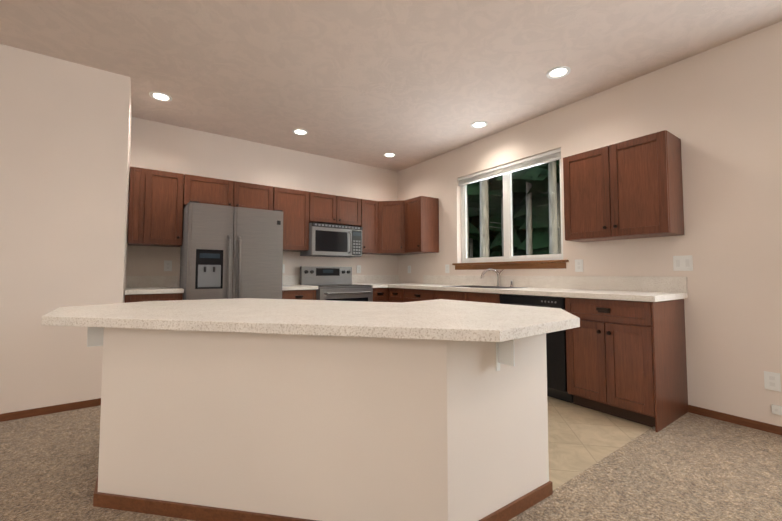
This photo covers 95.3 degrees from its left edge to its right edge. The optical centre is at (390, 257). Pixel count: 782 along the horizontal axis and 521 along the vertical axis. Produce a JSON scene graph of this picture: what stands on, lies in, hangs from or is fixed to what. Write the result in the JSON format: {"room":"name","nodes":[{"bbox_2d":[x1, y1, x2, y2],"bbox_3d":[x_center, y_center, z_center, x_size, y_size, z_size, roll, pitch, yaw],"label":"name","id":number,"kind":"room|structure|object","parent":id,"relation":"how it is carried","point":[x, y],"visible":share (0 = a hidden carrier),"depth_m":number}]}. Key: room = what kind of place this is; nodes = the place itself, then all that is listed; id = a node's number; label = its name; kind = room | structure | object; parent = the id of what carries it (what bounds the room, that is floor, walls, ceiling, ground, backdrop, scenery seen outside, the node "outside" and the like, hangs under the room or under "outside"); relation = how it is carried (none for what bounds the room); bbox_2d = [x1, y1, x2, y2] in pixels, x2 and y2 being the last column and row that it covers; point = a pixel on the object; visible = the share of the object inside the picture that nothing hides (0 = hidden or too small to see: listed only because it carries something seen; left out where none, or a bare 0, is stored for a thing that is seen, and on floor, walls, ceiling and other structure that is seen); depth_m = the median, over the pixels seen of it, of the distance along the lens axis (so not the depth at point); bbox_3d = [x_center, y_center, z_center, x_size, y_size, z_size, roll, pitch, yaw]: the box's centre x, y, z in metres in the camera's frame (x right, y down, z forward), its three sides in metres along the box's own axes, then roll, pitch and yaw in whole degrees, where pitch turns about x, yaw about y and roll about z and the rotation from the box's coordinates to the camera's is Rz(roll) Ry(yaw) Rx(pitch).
{"room":"kitchen","nodes":[
{"label":"kitchen","id":0,"kind":"room"},
{"bbox_2d":[0,44,131,413],"bbox_3d":[-4.157,-0.203,2.280,3.960,2.740,1.090,2,-3,-35],"label":"wall","id":1,"kind":"structure","parent":0,"point":[65,139],"depth_m":2.74},
{"bbox_2d":[0,398,100,421],"bbox_3d":[-3.837,1.111,1.769,3.960,0.068,0.013,2,-3,-35],"label":"baseboard","id":2,"kind":"structure","parent":1,"relation":"attached to","point":[47,410],"depth_m":2.67},
{"bbox_2d":[126,117,397,287],"bbox_3d":[-1.312,-0.081,4.877,3.690,2.740,0.150,2,-3,-35],"label":"wall","id":3,"kind":"structure","parent":0,"point":[166,147],"depth_m":4.53},
{"bbox_2d":[127,166,154,245],"bbox_3d":[-2.595,-0.509,3.686,0.184,0.765,0.327,2,-3,-35],"label":"upper cabinet","id":4,"kind":"object","parent":3,"relation":"attached to","point":[142,180],"depth_m":3.56},
{"bbox_2d":[164,260,171,270],"bbox_3d":[-2.469,0.096,3.947,0.075,0.118,0.007,2,-3,-35],"label":"electrical outlet","id":5,"kind":"object","parent":3,"relation":"attached to","point":[167,265],"visible":1,"depth_m":3.94},
{"bbox_2d":[151,170,186,246],"bbox_3d":[-2.446,-0.504,3.792,0.377,0.765,0.327,2,-3,-35],"label":"upper cabinet","id":6,"kind":"object","parent":3,"relation":"attached to","point":[159,200],"depth_m":3.70},
{"bbox_2d":[183,174,242,208],"bbox_3d":[-2.065,-0.709,4.073,0.549,0.330,0.327,2,-3,-35],"label":"upper cabinet","id":7,"kind":"object","parent":3,"relation":"attached to","point":[206,190],"depth_m":3.95},
{"bbox_2d":[239,182,274,209],"bbox_3d":[-1.728,-0.698,4.312,0.509,0.330,0.327,2,-3,-35],"label":"upper cabinet","id":8,"kind":"object","parent":3,"relation":"attached to","point":[255,196],"depth_m":4.22},
{"bbox_2d":[275,187,310,251],"bbox_3d":[-1.331,-0.467,4.584,0.458,0.765,0.327,2,-3,-35],"label":"upper cabinet","id":9,"kind":"object","parent":3,"relation":"attached to","point":[295,205],"depth_m":4.48},
{"bbox_2d":[311,192,342,224],"bbox_3d":[-0.961,-0.645,4.856,0.443,0.385,0.327,2,-3,-35],"label":"upper cabinet","id":10,"kind":"object","parent":3,"relation":"attached to","point":[325,208],"depth_m":4.74},
{"bbox_2d":[300,223,362,257],"bbox_3d":[-0.800,-0.219,4.876,0.740,0.412,0.446,2,-3,-35],"label":"microwave","id":11,"kind":"object","parent":10,"relation":"attached to","point":[329,240],"visible":1,"depth_m":4.71},
{"bbox_2d":[343,196,362,225],"bbox_3d":[-0.694,-0.636,5.045,0.443,0.385,0.327,2,-3,-35],"label":"upper cabinet","id":12,"kind":"object","parent":3,"relation":"attached to","point":[352,207],"depth_m":4.97},
{"bbox_2d":[357,265,360,272],"bbox_3d":[-0.483,0.181,5.356,0.075,0.118,0.007,2,-3,-35],"label":"electrical outlet","id":13,"kind":"object","parent":3,"relation":"attached to","point":[358,268],"visible":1,"depth_m":5.36},
{"bbox_2d":[358,199,374,253],"bbox_3d":[-0.362,-0.436,5.247,0.335,0.765,0.367,2,-3,-35],"label":"upper cabinet","id":14,"kind":"object","parent":3,"relation":"attached to","point":[368,232],"depth_m":5.11},
{"bbox_2d":[375,200,402,254],"bbox_3d":[0.036,-0.431,5.355,0.651,0.765,0.653,2,-3,-35],"label":"upper cabinet","id":15,"kind":"object","parent":3,"relation":"attached to","point":[388,214],"depth_m":5.18},
{"bbox_2d":[0,0,781,171],"bbox_3d":[-0.342,-1.741,-0.005,7.850,0.120,9.350,2,-3,-35],"label":"ceiling","id":16,"kind":"structure","parent":0,"point":[409,83],"depth_m":2.74},
{"bbox_2d":[149,91,171,101],"bbox_3d":[-2.179,-1.518,3.375,0.184,0.010,0.184,2,-3,-35],"label":"recessed light","id":17,"kind":"object","parent":16,"relation":"in","point":[161,96],"visible":1,"depth_m":3.37},
{"bbox_2d":[292,129,307,134],"bbox_3d":[-1.072,-1.478,4.216,0.184,0.010,0.184,2,-3,-35],"label":"recessed light","id":18,"kind":"object","parent":16,"relation":"in","point":[299,131],"visible":1,"depth_m":4.20},
{"bbox_2d":[383,153,395,156],"bbox_3d":[-0.020,-1.440,5.030,0.184,0.010,0.184,2,-3,-35],"label":"recessed light","id":19,"kind":"object","parent":16,"relation":"in","point":[389,154],"visible":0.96,"depth_m":5.02},
{"bbox_2d":[471,121,486,127],"bbox_3d":[0.990,-1.488,4.007,0.184,0.010,0.184,2,-3,-35],"label":"recessed light","id":20,"kind":"object","parent":16,"relation":"in","point":[479,124],"visible":1,"depth_m":4.00},
{"bbox_2d":[546,66,570,78],"bbox_3d":[1.396,-1.536,2.972,0.184,0.010,0.184,2,-3,-35],"label":"recessed light","id":21,"kind":"object","parent":16,"relation":"in","point":[558,72],"visible":1,"depth_m":2.97},
{"bbox_2d":[398,21,781,426],"bbox_3d":[2.738,-0.204,2.237,0.150,2.740,9.150,2,-3,-35],"label":"wall","id":22,"kind":"structure","parent":0,"point":[717,110],"depth_m":2.65},
{"bbox_2d":[403,196,438,253],"bbox_3d":[0.402,-0.444,5.085,0.367,0.765,0.427,2,-3,-35],"label":"upper cabinet","id":23,"kind":"object","parent":22,"relation":"attached to","point":[421,213],"depth_m":4.95},
{"bbox_2d":[445,264,448,272],"bbox_3d":[0.767,0.158,4.858,0.007,0.118,0.075,2,-3,-35],"label":"electrical outlet","id":24,"kind":"object","parent":22,"relation":"attached to","point":[446,268],"visible":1,"depth_m":4.85},
{"bbox_2d":[458,148,562,262],"bbox_3d":[1.355,-0.513,4.197,0.123,1.140,1.440,2,-3,-35],"label":"kitchen window","id":25,"kind":"structure","parent":22,"relation":"in","point":[506,170],"depth_m":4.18},
{"bbox_2d":[452,260,568,269],"bbox_3d":[1.308,0.097,4.135,0.112,0.085,1.550,2,-3,-35],"label":"sill","id":26,"kind":"structure","parent":22,"relation":"attached to","point":[546,264],"depth_m":3.97},
{"bbox_2d":[575,259,582,271],"bbox_3d":[1.798,0.081,3.409,0.007,0.118,0.075,2,-3,-35],"label":"electrical outlet","id":27,"kind":"object","parent":22,"relation":"attached to","point":[578,265],"visible":1,"depth_m":3.40},
{"bbox_2d":[563,130,683,241],"bbox_3d":[1.902,-0.537,2.987,0.354,0.755,0.775,2,-3,-35],"label":"upper cabinet","id":28,"kind":"object","parent":22,"relation":"attached to","point":[631,189],"visible":1,"depth_m":2.81},
{"bbox_2d":[673,255,692,270],"bbox_3d":[2.260,0.046,2.760,0.008,0.118,0.120,2,-3,-35],"label":"light switch","id":29,"kind":"object","parent":22,"relation":"attached to","point":[683,263],"visible":1,"depth_m":2.76},
{"bbox_2d":[688,405,781,435],"bbox_3d":[3.790,1.054,0.555,0.013,0.068,5.288,2,-3,-35],"label":"baseboard","id":30,"kind":"structure","parent":22,"relation":"attached to","point":[762,426],"depth_m":2.48},
{"bbox_2d":[764,371,780,391],"bbox_3d":[2.521,0.820,2.357,0.007,0.118,0.075,2,-3,-35],"label":"electrical outlet","id":31,"kind":"object","parent":22,"relation":"attached to","point":[772,380],"visible":1,"depth_m":2.35},
{"bbox_2d":[771,404,781,414],"bbox_3d":[2.523,0.998,2.332,0.022,0.055,0.045,2,-3,-35],"label":"jack","id":32,"kind":"object","parent":22,"relation":"attached to","point":[777,409],"visible":0.96,"depth_m":2.33},
{"bbox_3d":[-0.342,1.116,-0.139,7.850,0.120,9.350,2,-3,-35],"label":"floor","id":33,"kind":"structure","parent":0,"visible":0},
{"bbox_2d":[0,405,781,520],"bbox_3d":[-0.064,1.033,-0.484,7.500,0.014,8.060,2,-3,-35],"label":"floor carpet","id":34,"kind":"object","parent":33,"relation":"on","point":[688,466],"visible":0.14,"depth_m":1.83},
{"bbox_2d":[547,396,651,489],"bbox_3d":[-0.278,1.210,3.212,3.563,0.004,3.660,2,-3,-35],"label":"vinyl floor","id":35,"kind":"structure","parent":33,"relation":"on","point":[581,439],"depth_m":2.32},
{"bbox_2d":[125,276,183,302],"bbox_3d":[-2.388,0.709,3.577,0.461,1.039,0.650,2,-3,-35],"label":"base cabinet","id":36,"kind":"object","parent":35,"relation":"on","point":[139,288],"depth_m":3.48},
{"bbox_2d":[180,201,282,299],"bbox_3d":[-1.749,0.361,3.909,0.920,1.767,0.785,2,-3,-35],"label":"refrigerator","id":37,"kind":"object","parent":35,"relation":"on","point":[229,252],"visible":0.65,"depth_m":3.63},
{"bbox_2d":[282,275,317,299],"bbox_3d":[-1.246,0.747,4.388,0.455,1.039,0.650,2,-3,-35],"label":"base cabinet","id":38,"kind":"object","parent":35,"relation":"on","point":[291,289],"depth_m":4.22},
{"bbox_2d":[93,334,552,520],"bbox_3d":[-0.451,0.736,1.909,1.981,0.831,1.914,2,-3,-35],"label":"kitchen island","id":39,"kind":"object","parent":35,"relation":"on","point":[247,409],"depth_m":1.48},
{"bbox_2d":[41,298,579,413],"bbox_3d":[-0.463,0.302,1.975,2.258,0.040,2.234,2,-3,-35],"label":"island countertop","id":40,"kind":"structure","parent":39,"relation":"on","point":[154,353],"depth_m":1.55},
{"bbox_2d":[300,266,372,301],"bbox_3d":[-0.714,0.702,4.702,0.760,1.160,0.697,2,-3,-35],"label":"range","id":41,"kind":"object","parent":35,"relation":"on","point":[333,283],"visible":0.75,"depth_m":4.74},
{"bbox_2d":[352,275,384,301],"bbox_3d":[-0.342,0.777,5.030,0.220,1.039,0.650,2,-3,-35],"label":"base cabinet","id":42,"kind":"object","parent":35,"relation":"on","point":[378,281],"depth_m":5.29},
{"bbox_2d":[385,275,687,432],"bbox_3d":[0.916,0.730,4.036,0.679,1.039,3.730,2,-3,-35],"label":"base cabinet","id":43,"kind":"object","parent":35,"relation":"on","point":[626,349],"depth_m":2.66},
{"bbox_2d":[481,268,513,286],"bbox_3d":[1.201,0.229,4.031,0.195,0.208,0.329,2,-3,-35],"label":"faucet","id":44,"kind":"object","parent":43,"relation":"on","point":[499,277],"visible":0.92,"depth_m":4.08},
{"bbox_2d":[500,294,572,402],"bbox_3d":[1.450,0.782,3.288,0.600,0.868,0.626,2,-3,-35],"label":"dishwasher","id":45,"kind":"object","parent":35,"relation":"on","point":[556,365],"visible":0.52,"depth_m":2.95}
]}

